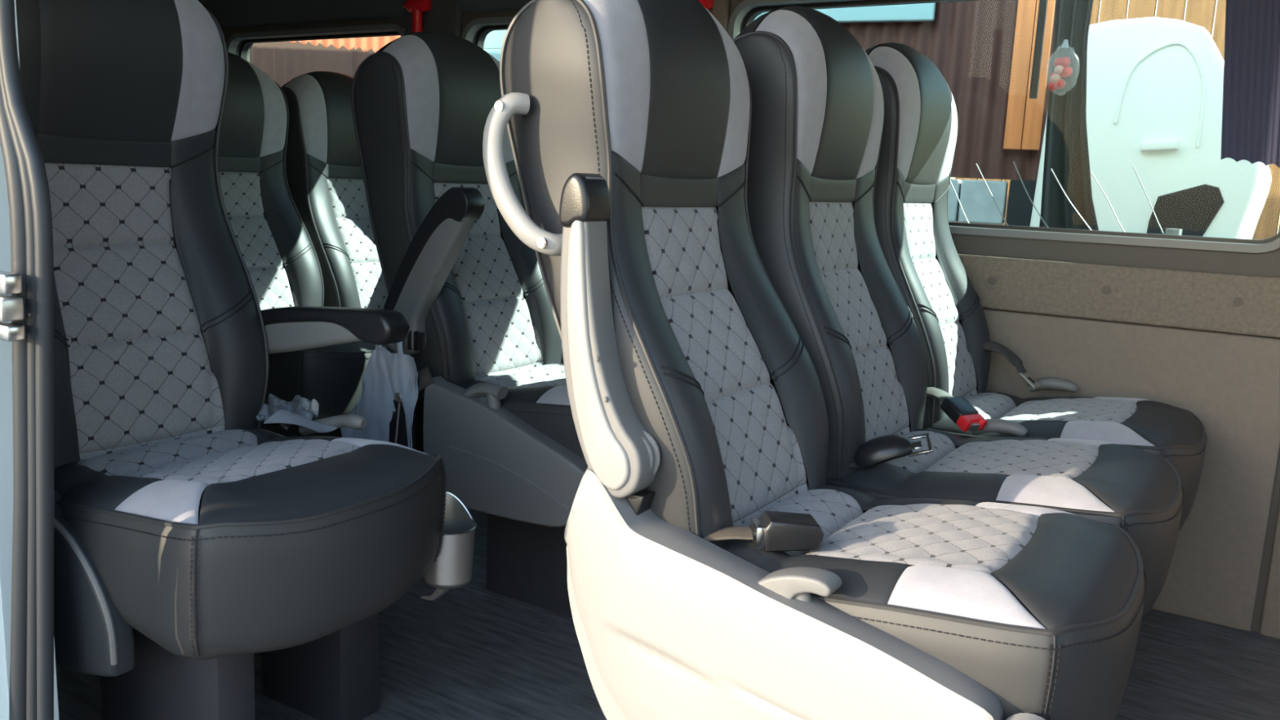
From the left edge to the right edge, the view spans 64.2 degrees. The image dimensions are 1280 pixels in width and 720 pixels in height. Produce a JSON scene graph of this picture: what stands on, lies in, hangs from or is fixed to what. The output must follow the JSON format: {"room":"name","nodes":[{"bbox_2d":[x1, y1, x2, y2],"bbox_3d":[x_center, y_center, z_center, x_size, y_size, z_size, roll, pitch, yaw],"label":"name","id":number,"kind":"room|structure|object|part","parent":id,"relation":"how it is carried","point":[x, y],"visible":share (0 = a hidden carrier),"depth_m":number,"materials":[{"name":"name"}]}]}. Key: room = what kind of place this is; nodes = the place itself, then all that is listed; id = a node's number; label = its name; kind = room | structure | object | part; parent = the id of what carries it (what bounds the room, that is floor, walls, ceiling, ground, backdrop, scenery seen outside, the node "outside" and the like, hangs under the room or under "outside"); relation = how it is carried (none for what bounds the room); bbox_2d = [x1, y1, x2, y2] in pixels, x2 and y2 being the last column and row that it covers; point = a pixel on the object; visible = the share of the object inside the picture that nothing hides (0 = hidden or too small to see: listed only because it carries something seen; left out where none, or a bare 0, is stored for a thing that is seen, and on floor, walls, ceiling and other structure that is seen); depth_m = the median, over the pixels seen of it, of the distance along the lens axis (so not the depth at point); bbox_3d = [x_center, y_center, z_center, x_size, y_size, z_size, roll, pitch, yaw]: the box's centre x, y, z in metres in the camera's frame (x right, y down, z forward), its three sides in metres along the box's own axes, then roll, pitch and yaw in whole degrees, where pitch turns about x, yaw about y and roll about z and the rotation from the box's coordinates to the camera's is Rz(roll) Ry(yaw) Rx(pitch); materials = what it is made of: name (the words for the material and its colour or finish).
{"room":"vehicle interior","nodes":[
{"label":"vehicle interior","id":0,"kind":"room"},
{"bbox_2d":[0,0,58,719],"bbox_3d":[-2.930,-0.464,2.518,5.305,2.100,0.055,9,12,32],"label":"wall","id":1,"kind":"structure","parent":0,"point":[6,349],"depth_m":1.16,"materials":[{"name":"white paint"}]},
{"bbox_2d":[0,0,53,719],"bbox_3d":[-0.648,-0.030,1.052,0.161,1.651,0.023,9,12,32],"label":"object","id":2,"kind":"structure","parent":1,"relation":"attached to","point":[31,696],"depth_m":1.04,"materials":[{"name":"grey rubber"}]},
{"bbox_2d":[0,270,25,342],"bbox_3d":[-0.637,-0.054,1.005,0.068,0.066,0.026,9,12,32],"label":"hinge","id":3,"kind":"object","parent":2,"relation":"attached to","point":[11,307],"visible":1,"depth_m":0.99,"materials":[{"name":"silver metal"}]},
{"bbox_3d":[-0.634,-0.078,1.004,0.068,0.020,0.018,9,12,32],"label":"plate","id":4,"kind":"part","parent":3,"relation":"part of","materials":[{"name":"silver metal"}]},
{"bbox_3d":[-0.636,-0.053,1.006,0.068,0.023,0.022,9,12,32],"label":"plate","id":5,"kind":"part","parent":3,"relation":"part of","materials":[{"name":"grey metal"}]},
{"bbox_3d":[-0.636,-0.030,1.012,0.068,0.016,0.018,9,12,32],"label":"plate","id":6,"kind":"part","parent":3,"relation":"part of","materials":[{"name":"silver metal"}]},
{"bbox_2d":[55,479,1279,719],"bbox_3d":[-1.074,0.434,2.384,8.800,0.060,2.104,9,12,32],"label":"floor","id":7,"kind":"structure","parent":0,"point":[472,651],"depth_m":1.84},
{"bbox_2d":[15,0,446,719],"bbox_3d":[-0.624,-0.005,1.455,0.692,1.164,0.475,9,12,32],"label":"seat","id":8,"kind":"object","parent":7,"relation":"on","point":[291,550],"visible":0.97,"depth_m":1.43,"materials":[{"name":"grey leather"}]},
{"bbox_3d":[-0.782,-0.229,1.506,0.018,0.117,0.206,9,12,32],"label":"quilted panel","id":9,"kind":"part","parent":8,"relation":"part of","materials":[{"name":"grey fabric"}]},
{"bbox_3d":[-0.781,-0.462,1.471,0.099,0.283,0.208,9,12,32],"label":"headrest panel","id":10,"kind":"part","parent":8,"relation":"part of","materials":[{"name":"grey leather"}]},
{"bbox_3d":[-0.807,-0.220,1.524,0.256,0.779,0.393,9,12,32],"label":"backrest","id":11,"kind":"part","parent":8,"relation":"part of","materials":[{"name":"grey fabric"}]},
{"bbox_3d":[-0.762,-0.101,1.512,0.054,0.137,0.210,9,12,32],"label":"quilted panel","id":12,"kind":"part","parent":8,"relation":"part of","materials":[{"name":"grey fabric"}]},
{"bbox_3d":[-0.735,0.045,1.516,0.040,0.151,0.237,9,12,32],"label":"quilted panel","id":13,"kind":"part","parent":8,"relation":"part of","materials":[{"name":"grey fabric"}]},
{"bbox_3d":[-0.695,0.134,1.503,0.110,0.025,0.259,9,12,32],"label":"quilted panel","id":14,"kind":"part","parent":8,"relation":"part of","materials":[{"name":"grey fabric"}]},
{"bbox_3d":[-0.628,0.428,1.374,0.270,0.340,0.055,9,12,32],"label":"leg","id":15,"kind":"part","parent":8,"relation":"part of","materials":[{"name":"black metal"}]},
{"bbox_3d":[-0.550,0.143,1.411,0.233,0.050,0.260,9,12,32],"label":"quilted panel","id":16,"kind":"part","parent":8,"relation":"part of","materials":[{"name":"grey fabric"}]},
{"bbox_2d":[59,460,444,660],"bbox_3d":[-0.549,0.233,1.423,0.470,0.189,0.424,9,12,32],"label":"cushion","id":17,"kind":"object","parent":8,"relation":"on","point":[295,564],"depth_m":1.24,"materials":[{"name":"grey leather"}]},
{"bbox_2d":[253,393,319,430],"bbox_3d":[-0.601,0.083,1.672,0.130,0.052,0.073,6,11,20],"label":"wrapper","id":18,"kind":"object","parent":8,"relation":"on","point":[302,406],"visible":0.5,"depth_m":1.68,"materials":[{"name":"plastic"}]},
{"bbox_2d":[263,408,337,432],"bbox_3d":[-0.536,0.098,1.611,0.100,0.022,0.051,5,10,15],"label":"tissue","id":19,"kind":"object","parent":8,"relation":"on","point":[282,415],"visible":1,"depth_m":1.61,"materials":[{"name":"grey paper"}]},
{"bbox_3d":[-0.515,-0.038,1.635,0.355,0.104,0.040,9,12,32],"label":"armrest","id":20,"kind":"part","parent":8,"relation":"part of","materials":[{"name":"grey plastic"}]},
{"bbox_3d":[-0.512,0.388,1.626,0.190,0.340,0.080,9,12,32],"label":"leg","id":21,"kind":"part","parent":8,"relation":"part of","materials":[{"name":"black metal"}]},
{"bbox_3d":[-0.493,0.105,1.635,0.145,0.055,0.023,9,12,32],"label":"recline lever","id":22,"kind":"part","parent":8,"relation":"part of","materials":[{"name":"grey plastic"}]},
{"bbox_2d":[419,491,475,600],"bbox_3d":[-0.318,0.287,1.570,0.146,0.168,0.082,9,12,32],"label":"cup holder","id":23,"kind":"object","parent":8,"relation":"attached to","point":[452,568],"visible":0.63,"depth_m":1.53,"materials":[{"name":"grey plastic"}]},
{"bbox_2d":[217,52,421,437],"bbox_3d":[-0.907,-0.205,2.574,0.751,1.145,0.424,9,12,32],"label":"seat","id":24,"kind":"object","parent":7,"relation":"on","point":[277,250],"visible":0.4,"depth_m":2.66,"materials":[{"name":"grey leather"}]},
{"bbox_3d":[-1.091,-0.664,2.626,0.123,0.272,0.208,13,14,31],"label":"headrest panel","id":25,"kind":"part","parent":24,"relation":"part of","materials":[{"name":"grey leather"}]},
{"bbox_3d":[-1.063,-0.429,2.642,0.030,0.116,0.206,9,12,32],"label":"quilted panel","id":26,"kind":"part","parent":24,"relation":"part of","materials":[{"name":"grey fabric"}]},
{"bbox_3d":[-1.031,-0.304,2.640,0.075,0.127,0.210,13,14,31],"label":"quilted panel","id":27,"kind":"part","parent":24,"relation":"part of","materials":[{"name":"grey fabric"}]},
{"bbox_3d":[-1.079,-0.422,2.654,0.321,0.758,0.393,9,12,32],"label":"backrest","id":28,"kind":"part","parent":24,"relation":"part of","materials":[{"name":"grey fabric"}]},
{"bbox_3d":[-0.991,-0.161,2.635,0.055,0.148,0.237,9,12,32],"label":"quilted panel","id":29,"kind":"part","parent":24,"relation":"part of","materials":[{"name":"grey fabric"}]},
{"bbox_3d":[-0.877,0.221,2.488,0.270,0.340,0.055,9,12,32],"label":"leg","id":30,"kind":"part","parent":24,"relation":"part of","materials":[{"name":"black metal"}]},
{"bbox_3d":[-0.760,0.181,2.740,0.190,0.340,0.080,9,12,32],"label":"leg","id":31,"kind":"part","parent":24,"relation":"part of","materials":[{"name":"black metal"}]},
{"bbox_2d":[265,349,421,420],"bbox_3d":[-0.798,0.026,2.538,0.470,0.189,0.424,9,12,32],"label":"cushion","id":32,"kind":"object","parent":24,"relation":"on","point":[332,378],"depth_m":2.30,"materials":[{"name":"grey leather"}]},
{"bbox_2d":[280,71,423,452],"bbox_3d":[-0.682,-0.256,2.957,0.783,1.132,0.424,9,12,32],"label":"seat","id":33,"kind":"object","parent":7,"relation":"on","point":[323,166],"visible":0.28,"depth_m":2.90,"materials":[{"name":"grey leather"}]},
{"bbox_3d":[-0.854,-0.469,3.036,0.356,0.748,0.393,9,12,32],"label":"backrest","id":34,"kind":"part","parent":33,"relation":"part of","materials":[{"name":"grey leather"}]},
{"bbox_3d":[-0.881,-0.713,3.018,0.123,0.272,0.208,9,12,32],"label":"headrest panel","id":35,"kind":"part","parent":33,"relation":"part of","materials":[{"name":"grey leather"}]},
{"bbox_3d":[-0.841,-0.479,3.026,0.036,0.114,0.206,9,12,32],"label":"quilted panel","id":36,"kind":"part","parent":33,"relation":"part of","materials":[{"name":"grey fabric"}]},
{"bbox_3d":[-0.804,-0.356,3.021,0.075,0.127,0.210,9,12,32],"label":"quilted panel","id":37,"kind":"part","parent":33,"relation":"part of","materials":[{"name":"grey fabric"}]},
{"bbox_3d":[-0.757,-0.215,3.011,0.062,0.145,0.237,9,12,32],"label":"quilted panel","id":38,"kind":"part","parent":33,"relation":"part of","materials":[{"name":"grey fabric"}]},
{"bbox_3d":[-0.638,0.165,2.861,0.270,0.340,0.055,9,12,32],"label":"leg","id":39,"kind":"part","parent":33,"relation":"part of","materials":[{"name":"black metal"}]},
{"bbox_2d":[351,31,587,617],"bbox_3d":[-0.225,-0.096,2.121,0.745,1.147,0.461,9,12,32],"label":"seat","id":40,"kind":"object","parent":7,"relation":"on","point":[473,297],"visible":0.66,"depth_m":2.05,"materials":[{"name":"grey leather"}]},
{"bbox_2d":[340,341,417,448],"bbox_3d":[-0.516,0.065,2.040,0.213,0.303,0.042,9,12,32],"label":"cloth","id":41,"kind":"object","parent":40,"relation":"hanging from","point":[386,374],"visible":0.66,"depth_m":2.02,"materials":[{"name":"white fabric"}]},
{"bbox_3d":[-0.485,-0.045,2.008,0.082,0.073,0.035,9,12,32],"label":"bag handle","id":42,"kind":"part","parent":41,"relation":"part of","materials":[{"name":"white fabric"}]},
{"bbox_2d":[388,366,434,449],"bbox_3d":[-0.453,0.105,2.006,0.098,0.191,0.036,7,11,24],"label":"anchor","id":43,"kind":"object","parent":40,"relation":"attached to","point":[397,427],"visible":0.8,"depth_m":2.00,"materials":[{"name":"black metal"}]},
{"bbox_3d":[-0.412,-0.167,1.997,0.227,0.335,0.042,9,12,32],"label":"armrest","id":44,"kind":"part","parent":40,"relation":"part of","materials":[{"name":"grey plastic"}]},
{"bbox_3d":[-0.387,-0.315,2.216,0.315,0.760,0.393,9,12,32],"label":"backrest","id":45,"kind":"part","parent":40,"relation":"part of","materials":[{"name":"grey leather"}]},
{"bbox_3d":[-0.397,-0.558,2.187,0.123,0.272,0.208,13,14,31],"label":"headrest panel","id":46,"kind":"part","parent":40,"relation":"part of","materials":[{"name":"grey leather"}]},
{"bbox_3d":[-0.370,-0.323,2.204,0.029,0.116,0.206,9,12,32],"label":"quilted panel","id":47,"kind":"part","parent":40,"relation":"part of","materials":[{"name":"grey fabric"}]},
{"bbox_3d":[-0.297,0.062,1.949,0.093,0.044,0.030,9,12,32],"label":"recline lever","id":48,"kind":"part","parent":40,"relation":"part of","materials":[{"name":"grey plastic"}]},
{"bbox_3d":[-0.340,-0.197,2.203,0.066,0.132,0.210,9,12,32],"label":"quilted panel","id":49,"kind":"part","parent":40,"relation":"part of","materials":[{"name":"grey fabric"}]},
{"bbox_3d":[-0.278,0.080,1.937,0.031,0.039,0.025,9,12,32],"label":"lever stem","id":50,"kind":"part","parent":40,"relation":"part of","materials":[{"name":"grey plastic"}]},
{"bbox_3d":[-0.301,-0.054,2.199,0.053,0.148,0.237,9,12,32],"label":"quilted panel","id":51,"kind":"part","parent":40,"relation":"part of","materials":[{"name":"grey fabric"}]},
{"bbox_3d":[-0.254,0.034,2.181,0.110,0.025,0.259,9,12,32],"label":"quilted panel","id":52,"kind":"part","parent":40,"relation":"part of","materials":[{"name":"grey fabric"}]},
{"bbox_3d":[-0.187,0.328,2.052,0.270,0.340,0.055,9,12,32],"label":"leg","id":53,"kind":"part","parent":40,"relation":"part of","materials":[{"name":"black metal"}]},
{"bbox_3d":[-0.109,0.043,2.089,0.233,0.050,0.260,9,12,32],"label":"quilted panel","id":54,"kind":"part","parent":40,"relation":"part of","materials":[{"name":"grey fabric"}]},
{"bbox_2d":[501,386,585,459],"bbox_3d":[-0.108,0.133,2.101,0.470,0.189,0.424,9,12,32],"label":"cushion","id":55,"kind":"object","parent":40,"relation":"on","point":[544,411],"depth_m":1.90,"materials":[{"name":"grey leather"}]},
{"bbox_2d":[482,0,1146,719],"bbox_3d":[0.209,0.081,1.269,0.783,1.132,0.470,9,12,32],"label":"seat","id":56,"kind":"object","parent":7,"relation":"on","point":[696,398],"visible":0.99,"depth_m":1.18,"materials":[{"name":"grey leather"}]},
{"bbox_3d":[-0.133,-0.222,1.215,0.119,0.190,0.046,9,12,32],"label":"grab handle","id":57,"kind":"part","parent":56,"relation":"part of","materials":[{"name":"white plastic"}]},
{"bbox_3d":[-0.045,-0.006,1.156,0.095,0.308,0.012,9,12,32],"label":"panel","id":58,"kind":"part","parent":56,"relation":"part of","materials":[{"name":"white plastic"}]},
{"bbox_3d":[-0.033,-0.026,1.171,0.122,0.362,0.044,9,12,32],"label":"armrest","id":59,"kind":"part","parent":56,"relation":"part of","materials":[{"name":"grey plastic"}]},
{"bbox_3d":[0.050,-0.136,1.368,0.356,0.748,0.393,9,12,32],"label":"backrest","id":60,"kind":"part","parent":56,"relation":"part of","materials":[{"name":"grey leather"}]},
{"bbox_3d":[0.022,-0.379,1.350,0.123,0.272,0.208,9,12,32],"label":"headrest panel","id":61,"kind":"part","parent":56,"relation":"part of","materials":[{"name":"grey leather"}]},
{"bbox_3d":[0.062,-0.146,1.359,0.036,0.114,0.206,9,12,32],"label":"quilted panel","id":62,"kind":"part","parent":56,"relation":"part of","materials":[{"name":"grey fabric"}]},
{"bbox_3d":[0.100,-0.022,1.353,0.075,0.127,0.210,9,12,32],"label":"quilted panel","id":63,"kind":"part","parent":56,"relation":"part of","materials":[{"name":"grey fabric"}]},
{"bbox_3d":[0.147,0.119,1.343,0.062,0.145,0.237,9,12,32],"label":"quilted panel","id":64,"kind":"part","parent":56,"relation":"part of","materials":[{"name":"grey fabric"}]},
{"bbox_2d":[702,510,824,551],"bbox_3d":[0.125,0.201,1.198,0.179,0.046,0.054,3,10,4],"label":"seat belt buckle","id":65,"kind":"object","parent":56,"relation":"on","point":[773,531],"visible":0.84,"depth_m":1.17,"materials":[{"name":"black plastic"}]},
{"bbox_3d":[0.160,0.248,1.093,0.106,0.056,0.036,9,12,32],"label":"recline lever","id":66,"kind":"part","parent":56,"relation":"part of","materials":[{"name":"grey plastic"}]},
{"bbox_3d":[0.199,0.205,1.322,0.110,0.025,0.259,9,12,32],"label":"quilted panel","id":67,"kind":"part","parent":56,"relation":"part of","materials":[{"name":"grey fabric"}]},
{"bbox_3d":[0.169,0.258,1.087,0.036,0.054,0.021,9,12,32],"label":"lever stem","id":68,"kind":"part","parent":56,"relation":"part of","materials":[{"name":"grey plastic"}]},
{"bbox_3d":[0.343,0.214,1.230,0.233,0.050,0.260,9,12,32],"label":"quilted panel","id":69,"kind":"part","parent":56,"relation":"part of","materials":[{"name":"grey fabric"}]},
{"bbox_2d":[823,502,1144,719],"bbox_3d":[0.344,0.304,1.242,0.470,0.189,0.424,9,12,32],"label":"cushion","id":70,"kind":"object","parent":56,"relation":"on","point":[1068,655],"depth_m":1.04,"materials":[{"name":"grey leather"}]},
{"bbox_2d":[732,5,1184,616],"bbox_3d":[0.492,0.015,1.667,0.748,1.148,0.467,9,12,32],"label":"seat","id":71,"kind":"object","parent":7,"relation":"on","point":[817,119],"visible":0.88,"depth_m":1.57,"materials":[{"name":"grey leather"}]},
{"bbox_3d":[0.309,-0.200,1.731,0.311,0.762,0.393,9,12,32],"label":"backrest","id":72,"kind":"part","parent":71,"relation":"part of","materials":[{"name":"grey leather"}]},
{"bbox_3d":[0.301,-0.442,1.700,0.123,0.272,0.208,14,14,31],"label":"headrest panel","id":73,"kind":"part","parent":71,"relation":"part of","materials":[{"name":"grey leather"}]},
{"bbox_3d":[0.327,-0.208,1.718,0.028,0.116,0.206,9,12,32],"label":"quilted panel","id":74,"kind":"part","parent":71,"relation":"part of","materials":[{"name":"grey fabric"}]},
{"bbox_3d":[0.357,-0.082,1.718,0.066,0.132,0.210,9,12,32],"label":"quilted panel","id":75,"kind":"part","parent":71,"relation":"part of","materials":[{"name":"grey fabric"}]},
{"bbox_3d":[0.395,0.062,1.714,0.052,0.148,0.237,9,12,32],"label":"quilted panel","id":76,"kind":"part","parent":71,"relation":"part of","materials":[{"name":"grey fabric"}]},
{"bbox_2d":[846,432,933,468],"bbox_3d":[0.358,0.139,1.565,0.180,0.067,0.063,7,11,26],"label":"seat belt buckle","id":77,"kind":"object","parent":71,"relation":"attached to","point":[875,451],"visible":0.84,"depth_m":1.54,"materials":[{"name":"black plastic"}]},
{"bbox_3d":[0.441,0.149,1.697,0.110,0.025,0.259,9,12,32],"label":"quilted panel","id":78,"kind":"part","parent":71,"relation":"part of","materials":[{"name":"grey fabric"}]},
{"bbox_2d":[926,386,986,431],"bbox_3d":[0.568,0.088,1.871,0.050,0.058,0.138,-4,12,-31],"label":"seat belt buckle","id":79,"kind":"object","parent":71,"relation":"on","point":[959,410],"visible":0.94,"depth_m":1.84,"materials":[{"name":"black plastic"}]},
{"bbox_3d":[0.647,0.124,1.842,0.101,0.038,0.025,9,12,32],"label":"recline lever","id":80,"kind":"part","parent":71,"relation":"part of","materials":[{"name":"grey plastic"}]},
{"bbox_2d":[826,444,1182,616],"bbox_3d":[0.587,0.248,1.617,0.470,0.189,0.424,9,12,32],"label":"cushion","id":81,"kind":"object","parent":71,"relation":"on","point":[1147,504],"depth_m":1.48,"materials":[{"name":"grey leather"}]},
{"bbox_3d":[0.586,0.159,1.605,0.233,0.050,0.260,9,12,32],"label":"quilted panel","id":82,"kind":"part","parent":71,"relation":"part of","materials":[{"name":"grey fabric"}]},
{"bbox_2d":[865,42,1207,529],"bbox_3d":[0.730,-0.040,2.029,0.742,1.150,0.438,9,12,32],"label":"seat","id":83,"kind":"object","parent":7,"relation":"on","point":[920,131],"visible":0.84,"depth_m":1.96,"materials":[{"name":"grey leather"}]},
{"bbox_3d":[0.555,-0.256,2.105,0.306,0.764,0.393,9,12,32],"label":"backrest","id":84,"kind":"part","parent":83,"relation":"part of","materials":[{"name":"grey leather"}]},
{"bbox_3d":[0.549,-0.498,2.073,0.123,0.272,0.208,14,15,31],"label":"headrest panel","id":85,"kind":"part","parent":83,"relation":"part of","materials":[{"name":"grey leather"}]},
{"bbox_3d":[0.573,-0.264,2.092,0.027,0.116,0.206,9,12,32],"label":"quilted panel","id":86,"kind":"part","parent":83,"relation":"part of","materials":[{"name":"grey fabric"}]},
{"bbox_3d":[0.602,-0.138,2.092,0.064,0.132,0.210,9,12,32],"label":"quilted panel","id":87,"kind":"part","parent":83,"relation":"part of","materials":[{"name":"grey fabric"}]},
{"bbox_3d":[0.639,0.006,2.089,0.051,0.149,0.237,9,12,32],"label":"quilted panel","id":88,"kind":"part","parent":83,"relation":"part of","materials":[{"name":"grey fabric"}]},
{"bbox_3d":[0.685,0.094,2.072,0.110,0.025,0.259,9,12,32],"label":"quilted panel","id":89,"kind":"part","parent":83,"relation":"part of","materials":[{"name":"grey fabric"}]},
{"bbox_2d":[982,340,1040,388],"bbox_3d":[0.783,0.006,2.174,0.148,0.085,0.043,11,13,40],"label":"belt","id":90,"kind":"object","parent":83,"relation":"attached to","point":[989,345],"visible":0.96,"depth_m":2.16,"materials":[{"name":"grey"}]},
{"bbox_3d":[0.884,0.056,2.185,0.101,0.038,0.025,9,12,32],"label":"recline lever","id":91,"kind":"part","parent":83,"relation":"part of","materials":[{"name":"grey plastic"}]},
{"bbox_3d":[0.830,0.104,1.980,0.233,0.050,0.260,9,12,32],"label":"quilted panel","id":92,"kind":"part","parent":83,"relation":"part of","materials":[{"name":"grey fabric"}]},
{"bbox_2d":[961,404,1205,529],"bbox_3d":[0.830,0.193,1.993,0.470,0.189,0.424,9,12,32],"label":"cushion","id":93,"kind":"object","parent":83,"relation":"on","point":[1180,437],"depth_m":1.83,"materials":[{"name":"grey fabric"}]},
{"bbox_2d":[222,0,1279,632],"bbox_3d":[-0.468,-0.610,3.094,8.800,1.800,0.090,9,12,32],"label":"wall","id":94,"kind":"structure","parent":0,"point":[1264,264],"depth_m":2.14,"materials":[{"name":"grey plastic"}]},
{"bbox_2d":[226,23,404,61],"bbox_3d":[-1.081,-0.836,3.433,0.892,0.525,0.072,9,12,32],"label":"window","id":95,"kind":"structure","parent":94,"relation":"in","point":[238,44],"depth_m":3.40,"materials":[{"name":"grey plastic"}]},
{"bbox_2d":[197,0,531,29],"bbox_3d":[-0.547,-1.185,2.826,8.600,0.382,0.300,9,12,32],"label":"ceiling","id":96,"kind":"structure","parent":94,"relation":"attached to","point":[229,14],"depth_m":3.31,"materials":[{"name":"grey"}]},
{"bbox_2d":[402,0,431,33],"bbox_3d":[-0.670,-1.029,3.044,0.095,0.105,0.050,9,12,32],"label":"hammer","id":97,"kind":"object","parent":94,"relation":"attached to","point":[416,7],"visible":0.98,"depth_m":3.02,"materials":[{"name":"red"}]},
{"bbox_3d":[-0.663,-1.017,3.035,0.036,0.085,0.036,9,12,32],"label":"handle","id":98,"kind":"part","parent":97,"relation":"part of","materials":[{"name":"red plastic"}]},
{"bbox_2d":[404,1,462,37],"bbox_3d":[-0.631,-0.821,3.097,0.221,0.600,0.031,9,12,32],"label":"trim","id":99,"kind":"structure","parent":94,"relation":"attached to","point":[443,17],"depth_m":3.02,"materials":[{"name":"grey plastic"}]},
{"bbox_2d":[461,16,515,48],"bbox_3d":[-0.191,-0.696,2.877,0.783,0.532,0.072,9,12,32],"label":"window","id":100,"kind":"structure","parent":94,"relation":"in","point":[476,32],"depth_m":3.00,"materials":[{"name":"grey plastic"}]},
{"bbox_2d":[697,0,713,9],"bbox_3d":[0.132,-0.863,2.548,0.095,0.105,0.050,9,12,32],"label":"hammer","id":101,"kind":"object","parent":94,"relation":"attached to","point":[708,4],"visible":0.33,"depth_m":2.51,"materials":[{"name":"red plastic"}]},
{"bbox_2d":[707,0,730,33],"bbox_3d":[0.167,-0.698,2.599,0.110,0.600,0.031,9,12,32],"label":"trim","id":102,"kind":"structure","parent":94,"relation":"attached to","point":[720,11],"depth_m":2.54,"materials":[{"name":"brown"}]},
{"bbox_2d":[561,308,1279,631],"bbox_3d":[-1.435,-0.156,3.727,6.426,0.604,0.016,9,12,32],"label":"wall panel","id":103,"kind":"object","parent":94,"relation":"attached to","point":[1231,382],"depth_m":2.10,"materials":[{"name":"plastic"}]},
{"bbox_2d":[728,0,1279,253],"bbox_3d":[0.763,-0.554,2.279,1.266,0.542,0.072,9,12,32],"label":"window","id":104,"kind":"structure","parent":94,"relation":"in","point":[754,8],"depth_m":2.23,"materials":[{"name":"grey"}]},
{"bbox_2d":[957,253,1279,337],"bbox_3d":[-1.423,-0.513,3.659,6.426,0.117,0.029,9,12,32],"label":"wall panel","id":105,"kind":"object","parent":94,"relation":"attached to","point":[1228,303],"depth_m":2.12,"materials":[{"name":"plastic"}]},
{"bbox_2d":[1221,0,1279,168],"bbox_3d":[0.861,-0.645,2.139,1.530,0.547,0.029,9,12,32],"label":"curtain","id":106,"kind":"object","parent":94,"relation":"hanging from","point":[1251,113],"visible":1,"depth_m":1.96,"materials":[{"name":"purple fabric"}]},
{"bbox_2d":[1259,502,1279,639],"bbox_3d":[2.187,0.343,1.451,2.160,0.724,0.018,9,12,32],"label":"trim","id":107,"kind":"structure","parent":94,"relation":"attached to","point":[1270,618],"depth_m":2.05,"materials":[{"name":"plastic"}]},
{"label":"outside","id":108,"kind":"structure","parent":0,"visible":0},
{"bbox_3d":[8.036,-0.421,12.741,120.000,0.060,150.000,9,12,32],"label":"ground","id":109,"kind":"structure","parent":108,"visible":0},
{"bbox_2d":[249,0,1055,226],"bbox_3d":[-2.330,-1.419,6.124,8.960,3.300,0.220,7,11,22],"label":"building","id":110,"kind":"structure","parent":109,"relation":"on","point":[984,50],"depth_m":4.53,"materials":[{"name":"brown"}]},
{"bbox_2d":[1029,0,1098,230],"bbox_3d":[1.251,-0.184,3.034,0.282,2.250,0.093,9,12,32],"label":"post","id":111,"kind":"object","parent":109,"relation":"on","point":[1066,144],"visible":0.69,"depth_m":2.95,"materials":[{"name":"grey"}]},
{"bbox_2d":[1048,40,1072,91],"bbox_3d":[1.204,-0.832,2.903,0.094,0.154,0.051,9,12,32],"label":"bag","id":112,"kind":"object","parent":111,"relation":"attached to","point":[1056,82],"visible":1,"depth_m":2.90,"materials":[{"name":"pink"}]},
{"bbox_2d":[950,161,1182,239],"bbox_3d":[0.931,0.156,3.142,1.382,1.517,0.040,9,12,32],"label":"wire fence","id":113,"kind":"object","parent":109,"relation":"on","point":[1168,231],"visible":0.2,"depth_m":2.85,"materials":[{"name":"grey metal"}]},
{"bbox_3d":[1.406,0.312,2.857,0.037,1.350,0.037,-4,12,-35],"label":"post","id":114,"kind":"part","parent":113,"relation":"part of","materials":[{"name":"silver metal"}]},
{"bbox_2d":[955,0,1279,239],"bbox_3d":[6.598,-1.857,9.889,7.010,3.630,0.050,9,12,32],"label":"wooden shed","id":115,"kind":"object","parent":109,"relation":"on","point":[1201,13],"visible":0.02,"depth_m":10.27,"materials":[{"name":"brown wood"}]},
{"bbox_2d":[1030,17,1271,239],"bbox_3d":[2.282,-0.573,4.482,0.750,1.559,1.730,9,12,32],"label":"chair","id":116,"kind":"object","parent":109,"relation":"on","point":[1154,85],"visible":0.33,"depth_m":3.70,"materials":[{"name":"white plastic"}]},
{"bbox_3d":[1.884,-0.775,3.696,0.120,0.040,0.040,9,12,32],"label":"door handle","id":117,"kind":"part","parent":116,"relation":"part of","materials":[{"name":"white plastic"}]}
]}

